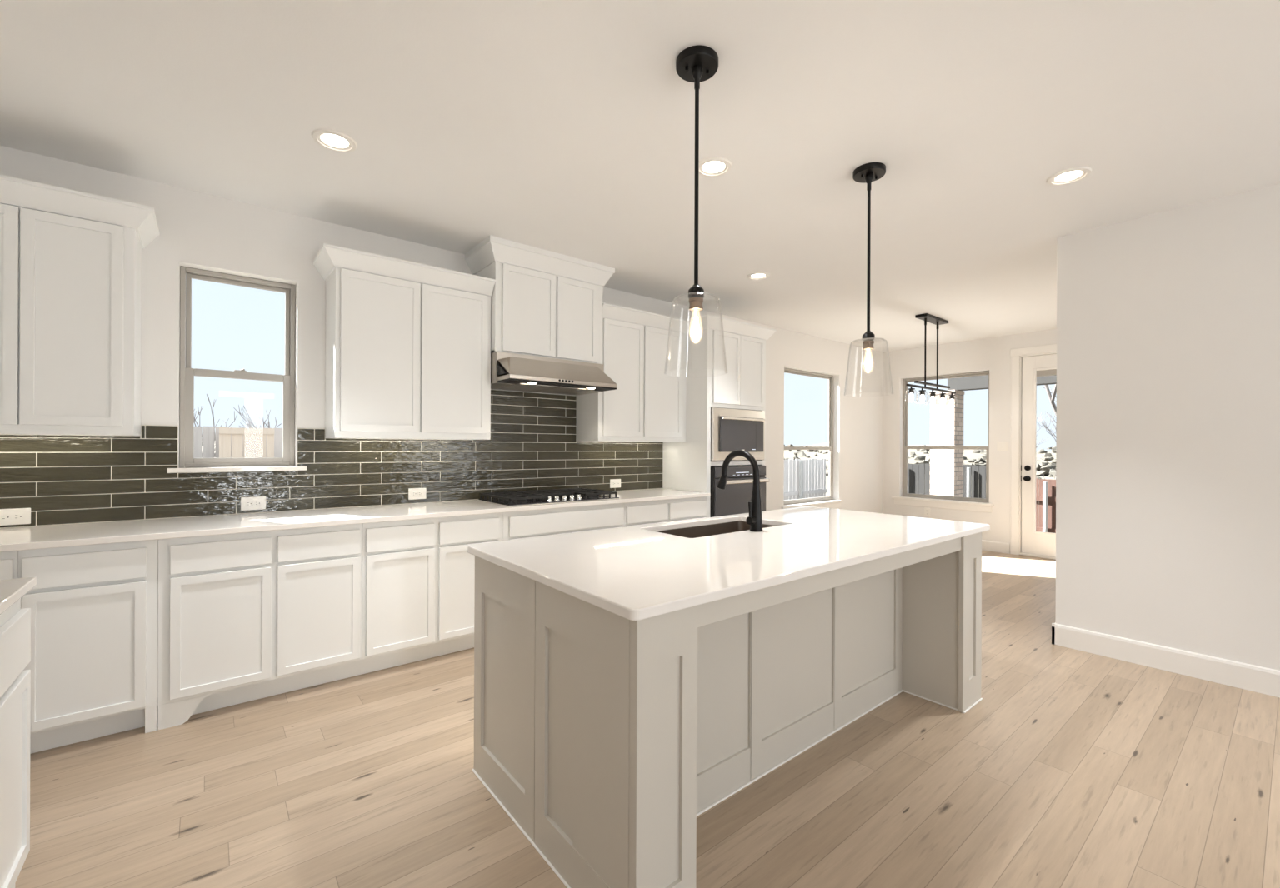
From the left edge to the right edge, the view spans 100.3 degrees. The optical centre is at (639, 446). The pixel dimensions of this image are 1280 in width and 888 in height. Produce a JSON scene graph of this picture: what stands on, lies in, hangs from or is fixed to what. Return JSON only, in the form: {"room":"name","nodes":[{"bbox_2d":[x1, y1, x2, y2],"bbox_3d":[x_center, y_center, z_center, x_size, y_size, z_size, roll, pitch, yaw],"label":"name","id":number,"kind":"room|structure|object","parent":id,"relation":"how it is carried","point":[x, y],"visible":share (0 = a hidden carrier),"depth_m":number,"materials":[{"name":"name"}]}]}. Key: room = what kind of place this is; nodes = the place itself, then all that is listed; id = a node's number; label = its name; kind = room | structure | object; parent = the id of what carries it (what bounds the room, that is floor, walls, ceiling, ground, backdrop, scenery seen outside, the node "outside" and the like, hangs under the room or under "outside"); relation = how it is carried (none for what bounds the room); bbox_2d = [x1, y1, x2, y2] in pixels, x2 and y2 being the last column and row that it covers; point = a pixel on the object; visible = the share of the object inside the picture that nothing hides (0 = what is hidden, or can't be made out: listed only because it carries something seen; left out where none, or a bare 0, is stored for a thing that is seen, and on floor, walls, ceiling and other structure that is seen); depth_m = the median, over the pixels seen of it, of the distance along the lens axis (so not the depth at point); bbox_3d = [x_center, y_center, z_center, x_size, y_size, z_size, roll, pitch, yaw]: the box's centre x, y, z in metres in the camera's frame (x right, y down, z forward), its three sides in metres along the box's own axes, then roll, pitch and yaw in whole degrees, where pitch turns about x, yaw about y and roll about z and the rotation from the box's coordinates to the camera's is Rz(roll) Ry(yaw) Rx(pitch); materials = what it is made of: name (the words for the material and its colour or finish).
{"room":"kitchen","nodes":[
{"label":"kitchen","id":0,"kind":"room"},
{"bbox_2d":[0,145,883,528],"bbox_3d":[0.176,-0.052,5.190,8.900,2.705,0.150,0,0,-39],"label":"wall","id":1,"kind":"structure","parent":0,"point":[197,230],"depth_m":3.28,"materials":[{"name":"paint"}]},
{"bbox_2d":[0,175,159,435],"bbox_3d":[-2.781,-0.603,2.443,0.842,1.091,0.399,0,0,-39],"label":"upper cabinet","id":2,"kind":"object","parent":1,"relation":"attached to","point":[71,260],"visible":1,"depth_m":2.42,"materials":[{"name":"white paint"}]},
{"bbox_2d":[166,465,306,473],"bbox_3d":[-2.322,0.129,3.107,0.642,0.026,0.122,0,0,-39],"label":"trim","id":3,"kind":"structure","parent":1,"relation":"attached to","point":[266,468],"depth_m":3.05,"materials":[{"name":"white wood"}]},
{"bbox_2d":[179,266,295,467],"bbox_3d":[-2.377,-0.447,3.175,0.545,1.126,0.060,0,0,-39],"label":"window","id":4,"kind":"structure","parent":1,"relation":"in","point":[187,373],"depth_m":3.12,"materials":[{"name":"beige plastic"}]},
{"bbox_2d":[0,390,663,528],"bbox_3d":[-1.506,-0.022,3.726,4.438,0.826,0.010,0,0,-39],"label":"backsplash","id":5,"kind":"structure","parent":1,"relation":"attached to","point":[533,445],"depth_m":3.36,"materials":[{"name":"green tile"}]},
{"bbox_2d":[0,508,30,525],"bbox_3d":[-2.974,0.332,2.528,0.119,0.077,0.008,0,0,-39],"label":"outlet","id":6,"kind":"object","parent":5,"relation":"attached to","point":[17,516],"visible":1,"depth_m":2.53,"materials":[{"name":"white plastic"}]},
{"bbox_2d":[0,514,10,520],"bbox_3d":[-2.988,0.332,2.514,0.034,0.028,0.002,0,0,-39],"label":"receptacle","id":7,"kind":"object","parent":6,"relation":"attached to","point":[2,517],"depth_m":2.51,"materials":[{"name":"white plastic"}]},
{"bbox_2d":[12,513,23,519],"bbox_3d":[-2.957,0.332,2.539,0.034,0.028,0.002,0,0,-39],"label":"receptacle","id":8,"kind":"object","parent":6,"relation":"attached to","point":[15,516],"depth_m":2.54,"materials":[{"name":"white plastic"}]},
{"bbox_2d":[240,496,265,510],"bbox_3d":[-2.253,0.330,3.112,0.119,0.077,0.008,0,0,-39],"label":"outlet","id":9,"kind":"object","parent":5,"relation":"attached to","point":[254,502],"visible":1,"depth_m":3.11,"materials":[{"name":"white plastic"}]},
{"bbox_2d":[245,501,253,506],"bbox_3d":[-2.267,0.330,3.097,0.034,0.028,0.002,0,0,-39],"label":"receptacle","id":10,"kind":"object","parent":9,"relation":"attached to","point":[247,503],"depth_m":3.10,"materials":[{"name":"white plastic"}]},
{"bbox_2d":[254,500,261,505],"bbox_3d":[-2.236,0.330,3.123,0.034,0.028,0.002,0,0,-39],"label":"receptacle","id":11,"kind":"object","parent":9,"relation":"attached to","point":[256,502],"depth_m":3.12,"materials":[{"name":"white plastic"}]},
{"bbox_2d":[408,488,426,499],"bbox_3d":[-1.538,0.325,3.690,0.119,0.077,0.008,0,0,-39],"label":"outlet","id":12,"kind":"object","parent":5,"relation":"attached to","point":[413,493],"visible":1,"depth_m":3.69,"materials":[{"name":"white plastic"}]},
{"bbox_2d":[411,491,417,496],"bbox_3d":[-1.552,0.324,3.675,0.034,0.028,0.002,0,0,-39],"label":"receptacle","id":13,"kind":"object","parent":12,"relation":"attached to","point":[413,493],"depth_m":3.67,"materials":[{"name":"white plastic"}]},
{"bbox_2d":[418,491,423,495],"bbox_3d":[-1.521,0.325,3.700,0.034,0.028,0.002,0,0,-39],"label":"receptacle","id":14,"kind":"object","parent":12,"relation":"attached to","point":[420,493],"depth_m":3.70,"materials":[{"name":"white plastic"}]},
{"bbox_2d":[610,479,620,488],"bbox_3d":[-0.217,0.327,4.758,0.119,0.077,0.008,0,0,-39],"label":"outlet","id":15,"kind":"object","parent":5,"relation":"attached to","point":[614,483],"visible":1,"depth_m":4.75,"materials":[{"name":"white plastic"}]},
{"bbox_2d":[313,243,495,439],"bbox_3d":[-1.508,-0.597,3.472,1.018,1.091,0.399,0,0,-39],"label":"upper cabinet","id":16,"kind":"object","parent":1,"relation":"attached to","point":[408,343],"visible":1,"depth_m":3.32,"materials":[{"name":"white paint"}]},
{"bbox_2d":[465,235,614,364],"bbox_3d":[-0.742,-1.031,4.053,1.028,0.754,0.457,0,0,-39],"label":"upper cabinet","id":17,"kind":"object","parent":1,"relation":"attached to","point":[545,303],"visible":0.93,"depth_m":3.85,"materials":[{"name":"white paint"}]},
{"bbox_2d":[490,351,616,395],"bbox_3d":[-0.695,-0.540,3.992,0.888,0.218,0.594,0,0,-39],"label":"range hood","id":18,"kind":"object","parent":17,"relation":"attached to","point":[511,372],"visible":0.99,"depth_m":3.79,"materials":[{"name":"metal"}]},
{"bbox_2d":[576,302,689,442],"bbox_3d":[-0.034,-0.591,4.664,0.974,1.091,0.399,0,0,-39],"label":"upper cabinet","id":19,"kind":"object","parent":1,"relation":"attached to","point":[647,404],"visible":0.92,"depth_m":4.50,"materials":[{"name":"white paint"}]},
{"bbox_2d":[783,367,833,504],"bbox_3d":[2.106,-0.125,6.803,1.208,1.668,0.060,0,0,-39],"label":"window","id":20,"kind":"structure","parent":1,"relation":"in","point":[830,377],"depth_m":7.13,"materials":[{"name":"beige plastic"}]},
{"bbox_2d":[780,500,843,509],"bbox_3d":[2.157,0.754,6.735,1.310,0.092,0.116,0,0,-39],"label":"trim","id":21,"kind":"structure","parent":1,"relation":"attached to","point":[831,503],"depth_m":6.79,"materials":[{"name":"white paint"}]},
{"bbox_2d":[0,0,1279,352],"bbox_3d":[2.388,-1.494,2.344,9.050,0.200,7.350,0,0,-39],"label":"ceiling","id":22,"kind":"structure","parent":0,"point":[567,127],"depth_m":2.31,"materials":[{"name":"paint"}]},
{"bbox_2d":[311,128,357,152],"bbox_3d":[-1.405,-1.406,2.457,0.184,0.009,0.184,0,0,-39],"label":"recessed light","id":23,"kind":"object","parent":22,"relation":"in","point":[332,137],"visible":1,"depth_m":2.45,"materials":[{"name":"white plastic"}]},
{"bbox_2d":[664,45,727,377],"bbox_3d":[0.205,-0.836,1.942,0.230,1.136,0.230,0,0,-39],"label":"pendant light","id":24,"kind":"object","parent":22,"relation":"hanging from","point":[697,64],"visible":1,"depth_m":1.93,"materials":[{"name":"black metal"}]},
{"bbox_2d":[689,297,703,311],"bbox_3d":[0.204,-0.517,1.942,0.053,0.040,0.053,0,0,-39],"label":"socket","id":25,"kind":"object","parent":24,"relation":"attached to","point":[696,303],"depth_m":1.92,"materials":[{"name":"metal"}]},
{"bbox_2d":[699,156,732,176],"bbox_3d":[0.368,-1.398,2.672,0.184,0.009,0.184,0,0,-39],"label":"recessed light","id":26,"kind":"object","parent":22,"relation":"in","point":[708,167],"visible":0.94,"depth_m":2.67,"materials":[{"name":"beige plastic"}]},
{"bbox_2d":[746,271,769,279],"bbox_3d":[0.967,-1.395,4.362,0.184,0.009,0.184,0,0,-39],"label":"recessed light","id":27,"kind":"object","parent":22,"relation":"in","point":[760,274],"visible":1,"depth_m":4.35,"materials":[{"name":"beige plastic"}]},
{"bbox_2d":[844,162,893,396],"bbox_3d":[1.157,-0.832,2.700,0.230,1.136,0.230,0,0,-39],"label":"pendant light","id":28,"kind":"object","parent":22,"relation":"hanging from","point":[869,172],"visible":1,"depth_m":2.69,"materials":[{"name":"black"}]},
{"bbox_2d":[862,340,874,349],"bbox_3d":[1.155,-0.513,2.700,0.053,0.040,0.053,0,0,-39],"label":"socket","id":29,"kind":"object","parent":28,"relation":"attached to","point":[867,345],"depth_m":2.68,"materials":[{"name":"metal"}]},
{"bbox_2d":[904,313,957,405],"bbox_3d":[3.167,-0.925,5.774,1.180,0.930,0.124,0,0,-39],"label":"linear chandelier","id":30,"kind":"object","parent":22,"relation":"hanging from","point":[927,317],"visible":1,"depth_m":5.72,"materials":[{"name":"black metal"}]},
{"bbox_2d":[907,386,914,393],"bbox_3d":[2.773,-0.583,5.456,0.068,0.071,0.068,0,0,-39],"label":"socket","id":31,"kind":"object","parent":30,"relation":"attached to","point":[911,390],"depth_m":5.44,"materials":[{"name":"black metal"}]},
{"bbox_2d":[918,388,925,394],"bbox_3d":[2.969,-0.582,5.615,0.068,0.071,0.068,0,0,-39],"label":"socket","id":32,"kind":"object","parent":30,"relation":"attached to","point":[922,392],"depth_m":5.60,"materials":[{"name":"black metal"}]},
{"bbox_2d":[929,390,936,396],"bbox_3d":[3.166,-0.581,5.774,0.068,0.071,0.068,0,0,-39],"label":"socket","id":33,"kind":"object","parent":30,"relation":"attached to","point":[932,393],"depth_m":5.76,"materials":[{"name":"black metal"}]},
{"bbox_2d":[939,391,945,398],"bbox_3d":[3.362,-0.580,5.932,0.068,0.071,0.068,0,0,-39],"label":"socket","id":34,"kind":"object","parent":30,"relation":"attached to","point":[942,395],"depth_m":5.92,"materials":[{"name":"black metal"}]},
{"bbox_2d":[948,393,954,399],"bbox_3d":[3.558,-0.579,6.091,0.068,0.071,0.068,0,0,-39],"label":"socket","id":35,"kind":"object","parent":30,"relation":"attached to","point":[952,397],"depth_m":6.07,"materials":[{"name":"black metal"}]},
{"bbox_2d":[1046,166,1091,185],"bbox_3d":[2.205,-1.390,2.745,0.184,0.009,0.184,0,0,-39],"label":"recessed light","id":36,"kind":"object","parent":22,"relation":"in","point":[1078,173],"visible":1,"depth_m":2.74,"materials":[{"name":"beige plastic"}]},
{"bbox_2d":[15,550,1279,887],"bbox_3d":[2.375,1.371,2.344,9.050,0.120,7.350,0,0,-39],"label":"floor","id":37,"kind":"structure","parent":0,"point":[1072,768],"depth_m":1.99,"materials":[{"name":"brown wood"}]},
{"bbox_2d":[0,550,18,579],"bbox_3d":[-2.873,0.850,2.239,0.451,0.873,0.608,0,0,-39],"label":"base cabinet","id":38,"kind":"object","parent":37,"relation":"on","point":[8,560],"visible":0.17,"depth_m":2.14,"materials":[{"name":"white paint"}]},
{"bbox_2d":[0,598,30,887],"bbox_3d":[-1.693,0.855,0.931,0.642,0.873,1.172,0,0,-39],"label":"base cabinet","id":39,"kind":"object","parent":37,"relation":"on","point":[15,622],"visible":0.94,"depth_m":1.48,"materials":[{"name":"white paint"}]},
{"bbox_2d":[0,576,36,614],"bbox_3d":[-1.687,0.404,0.931,0.649,0.028,1.208,0,0,-39],"label":"countertop","id":40,"kind":"structure","parent":39,"relation":"on","point":[11,590],"depth_m":1.48,"materials":[{"name":"white stone"}]},
{"bbox_2d":[18,540,158,754],"bbox_3d":[-2.534,0.852,2.513,0.422,0.873,0.608,0,0,-39],"label":"base cabinet","id":41,"kind":"object","parent":37,"relation":"on","point":[92,666],"visible":0.71,"depth_m":2.29,"materials":[{"name":"white paint"}]},
{"bbox_2d":[157,524,362,730],"bbox_3d":[-2.043,0.854,2.910,0.840,0.873,0.608,0,0,-39],"label":"base cabinet","id":42,"kind":"object","parent":37,"relation":"on","point":[247,617],"visible":0.91,"depth_m":2.65,"materials":[{"name":"white paint"}]},
{"bbox_2d":[358,512,503,674],"bbox_3d":[-1.393,0.857,3.436,0.830,0.873,0.608,0,0,-39],"label":"base cabinet","id":43,"kind":"object","parent":37,"relation":"on","point":[418,578],"visible":0.78,"depth_m":3.14,"materials":[{"name":"white paint"}]},
{"bbox_2d":[503,503,624,540],"bbox_3d":[-0.685,0.860,4.009,0.993,0.873,0.608,0,0,-39],"label":"base cabinet","id":44,"kind":"object","parent":37,"relation":"on","point":[544,522],"visible":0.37,"depth_m":3.73,"materials":[{"name":"white paint"}]},
{"bbox_2d":[624,496,706,527],"bbox_3d":[0.053,0.863,4.605,0.904,0.873,0.608,0,0,-39],"label":"base cabinet","id":45,"kind":"object","parent":37,"relation":"on","point":[638,513],"visible":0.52,"depth_m":4.34,"materials":[{"name":"white paint"}]},
{"bbox_2d":[0,488,710,552],"bbox_3d":[-1.312,0.406,3.483,4.441,0.028,0.634,0,0,-39],"label":"countertop","id":46,"kind":"structure","parent":45,"relation":"on","point":[82,534],"depth_m":2.80,"materials":[{"name":"white stone"}]},
{"bbox_2d":[477,488,619,506],"bbox_3d":[-0.672,0.368,4.001,0.916,0.053,0.521,0,0,-39],"label":"gas cooktop","id":47,"kind":"object","parent":46,"relation":"in","point":[567,495],"visible":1,"depth_m":3.88,"materials":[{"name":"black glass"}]},
{"bbox_2d":[662,314,776,517],"bbox_3d":[0.740,0.082,5.127,0.951,2.442,0.657,0,0,-39],"label":"tall cabinet","id":48,"kind":"object","parent":37,"relation":"on","point":[686,466],"visible":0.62,"depth_m":4.83,"materials":[{"name":"white paint"}]},
{"bbox_2d":[710,407,764,460],"bbox_3d":[0.787,-0.110,5.071,0.710,0.468,0.504,0,0,-39],"label":"microwave","id":49,"kind":"object","parent":48,"relation":"in","point":[732,430],"visible":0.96,"depth_m":4.85,"materials":[{"name":"metal"}]},
{"bbox_2d":[710,465,769,517],"bbox_3d":[0.778,0.475,5.080,0.713,0.596,0.582,0,0,-39],"label":"oven","id":50,"kind":"object","parent":48,"relation":"in","point":[734,500],"visible":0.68,"depth_m":4.82,"materials":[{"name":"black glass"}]},
{"bbox_2d":[471,532,982,887],"bbox_3d":[0.553,0.867,2.450,2.297,0.874,1.052,0,0,-39],"label":"kitchen island","id":51,"kind":"object","parent":37,"relation":"on","point":[604,737],"visible":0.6,"depth_m":1.90,"materials":[{"name":"beige paint"}]},
{"bbox_2d":[467,506,989,620],"bbox_3d":[0.568,0.415,2.469,2.380,0.029,1.090,0,0,-39],"label":"island countertop","id":52,"kind":"structure","parent":51,"relation":"on","point":[636,572],"depth_m":1.99,"materials":[{"name":"white stone"}]},
{"bbox_2d":[657,521,775,538],"bbox_3d":[0.406,0.538,2.701,0.808,0.217,0.402,0,0,-39],"label":"undermount sink","id":53,"kind":"object","parent":52,"relation":"in","point":[728,527],"visible":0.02,"depth_m":2.94,"materials":[{"name":"metal"}]},
{"bbox_2d":[716,450,762,531],"bbox_3d":[0.477,0.208,2.618,0.083,0.385,0.276,0,0,-39],"label":"kitchen faucet","id":54,"kind":"object","parent":52,"relation":"on","point":[754,520],"visible":1,"depth_m":2.53,"materials":[{"name":"black metal"}]},
{"bbox_2d":[882,328,1056,553],"bbox_3d":[4.514,-0.032,6.783,0.150,2.705,2.830,0,0,-39],"label":"wall","id":55,"kind":"structure","parent":0,"point":[991,354],"depth_m":6.93,"materials":[{"name":"paint"}]},
{"bbox_2d":[924,507,929,516],"bbox_3d":[3.953,0.898,7.345,0.008,0.119,0.075,0,0,-39],"label":"outlet","id":56,"kind":"object","parent":55,"relation":"attached to","point":[927,511],"visible":1,"depth_m":7.34,"materials":[{"name":"white plastic"}]},
{"bbox_2d":[891,496,993,512],"bbox_3d":[4.074,0.772,7.243,0.121,0.112,1.275,0,0,-39],"label":"trim","id":57,"kind":"structure","parent":55,"relation":"attached to","point":[917,502],"depth_m":7.16,"materials":[{"name":"white paint"}]},
{"bbox_2d":[902,370,989,503],"bbox_3d":[4.164,-0.131,7.280,0.060,1.698,1.123,0,0,-39],"label":"window","id":58,"kind":"structure","parent":55,"relation":"in","point":[906,381],"depth_m":7.38,"materials":[{"name":"beige plastic"}]},
{"bbox_2d":[981,540,1009,554],"bbox_3d":[4.057,1.254,7.209,0.016,0.128,1.600,0,0,-39],"label":"baseboard","id":59,"kind":"structure","parent":55,"relation":"attached to","point":[989,546],"depth_m":6.70,"materials":[{"name":"white paint"}]},
{"bbox_2d":[1010,344,1056,559],"bbox_3d":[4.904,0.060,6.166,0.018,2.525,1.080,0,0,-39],"label":"trim","id":60,"kind":"structure","parent":55,"relation":"attached to","point":[1015,354],"depth_m":6.53,"materials":[{"name":"white paint"}]},
{"bbox_2d":[1020,354,1056,557],"bbox_3d":[4.921,0.100,6.185,0.118,2.385,0.859,0,0,-39],"label":"door","id":61,"kind":"structure","parent":55,"relation":"in","point":[1042,543],"depth_m":6.45,"materials":[{"name":"white paint"}]},
{"bbox_2d":[1055,183,1279,670],"bbox_3d":[5.490,-0.028,2.942,3.463,2.705,4.370,0,0,-39],"label":"wall","id":62,"kind":"structure","parent":0,"point":[1167,437],"depth_m":3.12,"materials":[{"name":"paint"}]},
{"bbox_2d":[1051,623,1279,697],"bbox_3d":[5.367,1.255,2.954,3.329,0.138,4.236,0,0,-39],"label":"baseboard","id":63,"kind":"structure","parent":62,"relation":"attached to","point":[1262,680],"depth_m":3.11,"materials":[{"name":"white paint"}]},
{"label":"outside","id":64,"kind":"structure","parent":0,"visible":0},
{"bbox_2d":[825,468,1054,496],"bbox_3d":[13.885,1.888,30.528,180.000,0.150,150.000,0,0,-39],"label":"ground","id":65,"kind":"structure","parent":64,"point":[827,470],"depth_m":31.23,"materials":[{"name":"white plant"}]},
{"bbox_2d":[193,395,237,458],"bbox_3d":[-8.640,0.319,10.644,1.016,2.783,1.556,0,0,-39],"label":"bare tree","id":66,"kind":"object","parent":65,"relation":"on","point":[194,420],"visible":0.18,"depth_m":10.82,"materials":[{"name":"grey plant"}]},
{"bbox_2d":[193,426,282,458],"bbox_3d":[-5.896,0.711,8.081,7.000,2.025,0.067,0,0,-39],"label":"wooden fence","id":67,"kind":"object","parent":65,"relation":"on","point":[211,434],"visible":0.06,"depth_m":7.80,"materials":[{"name":"beige wood"}]},
{"bbox_2d":[219,427,274,458],"bbox_3d":[-5.750,0.724,7.812,0.650,2.000,0.066,0,0,-39],"label":"wooden fence","id":68,"kind":"object","parent":65,"relation":"on","point":[254,439],"visible":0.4,"depth_m":7.81,"materials":[{"name":"beige wood"}]},
{"bbox_2d":[233,405,282,428],"bbox_3d":[-7.003,0.457,10.703,1.867,2.523,1.177,0,0,-16],"label":"bare tree","id":69,"kind":"object","parent":65,"relation":"on","point":[249,422],"visible":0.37,"depth_m":10.34,"materials":[{"name":"grey plant"}]},
{"bbox_2d":[202,442,1055,472],"bbox_3d":[9.938,0.400,38.203,156.481,2.890,173.093,0,0,-39],"label":"hills","id":70,"kind":"structure","parent":65,"relation":"on","point":[968,454],"depth_m":56.07,"materials":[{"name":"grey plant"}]},
{"bbox_2d":[202,443,1055,479],"bbox_3d":[5.936,0.679,46.286,122.075,2.906,55.084,0,0,7],"label":"trees","id":71,"kind":"object","parent":65,"relation":"on","point":[1048,470],"visible":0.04,"depth_m":47.92,"materials":[{"name":"plant"}]},
{"bbox_2d":[783,458,827,500],"bbox_3d":[2.811,1.032,12.501,5.700,1.462,0.145,0,0,-39],"label":"wooden fence","id":72,"kind":"object","parent":65,"relation":"on","point":[806,478],"visible":0.3,"depth_m":13.71,"materials":[{"name":"white wood"}]},
{"bbox_2d":[907,463,985,498],"bbox_3d":[6.467,1.084,12.597,0.135,1.391,4.350,0,0,-39],"label":"wooden fence","id":73,"kind":"object","parent":65,"relation":"on","point":[918,475],"visible":0.12,"depth_m":11.81,"materials":[{"name":"grey wood"}]},
{"bbox_2d":[1035,478,1055,533],"bbox_3d":[8.063,1.187,9.033,0.135,1.200,3.100,0,0,-39],"label":"wooden fence","id":74,"kind":"object","parent":65,"relation":"on","point":[1045,489],"visible":0.11,"depth_m":9.78,"materials":[{"name":"brown wood"}]},
{"bbox_2d":[1036,404,1056,479],"bbox_3d":[8.125,0.474,10.649,2.122,2.626,1.117,0,0,-16],"label":"bare tree","id":75,"kind":"object","parent":65,"relation":"on","point":[1051,417],"visible":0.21,"depth_m":10.47,"materials":[{"name":"grey plant"}]},
{"bbox_2d":[1044,384,1056,416],"bbox_3d":[9.529,-1.140,12.450,1.927,5.904,3.304,0,0,34],"label":"bare tree","id":76,"kind":"object","parent":65,"relation":"on","point":[1052,397],"visible":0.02,"depth_m":11.96,"materials":[{"name":"grey plant"}]},
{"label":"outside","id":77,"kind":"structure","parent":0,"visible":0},
{"bbox_3d":[6.665,1.510,6.103,2.349,0.240,7.100,0,0,-39],"label":"patio slab","id":78,"kind":"object","parent":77,"visible":0},
{"bbox_2d":[929,390,964,497],"bbox_3d":[5.175,0.224,9.009,0.400,2.320,0.400,0,0,-39],"label":"brick column","id":79,"kind":"structure","parent":78,"relation":"on","point":[946,421],"depth_m":8.88,"materials":[{"name":"white brick"}]},
{"bbox_2d":[947,375,1056,390],"bbox_3d":[6.313,-1.082,7.610,0.220,0.299,3.500,0,0,-39],"label":"beam","id":80,"kind":"structure","parent":79,"relation":"on","point":[977,382],"depth_m":8.58,"materials":[{"name":"grey wood"}]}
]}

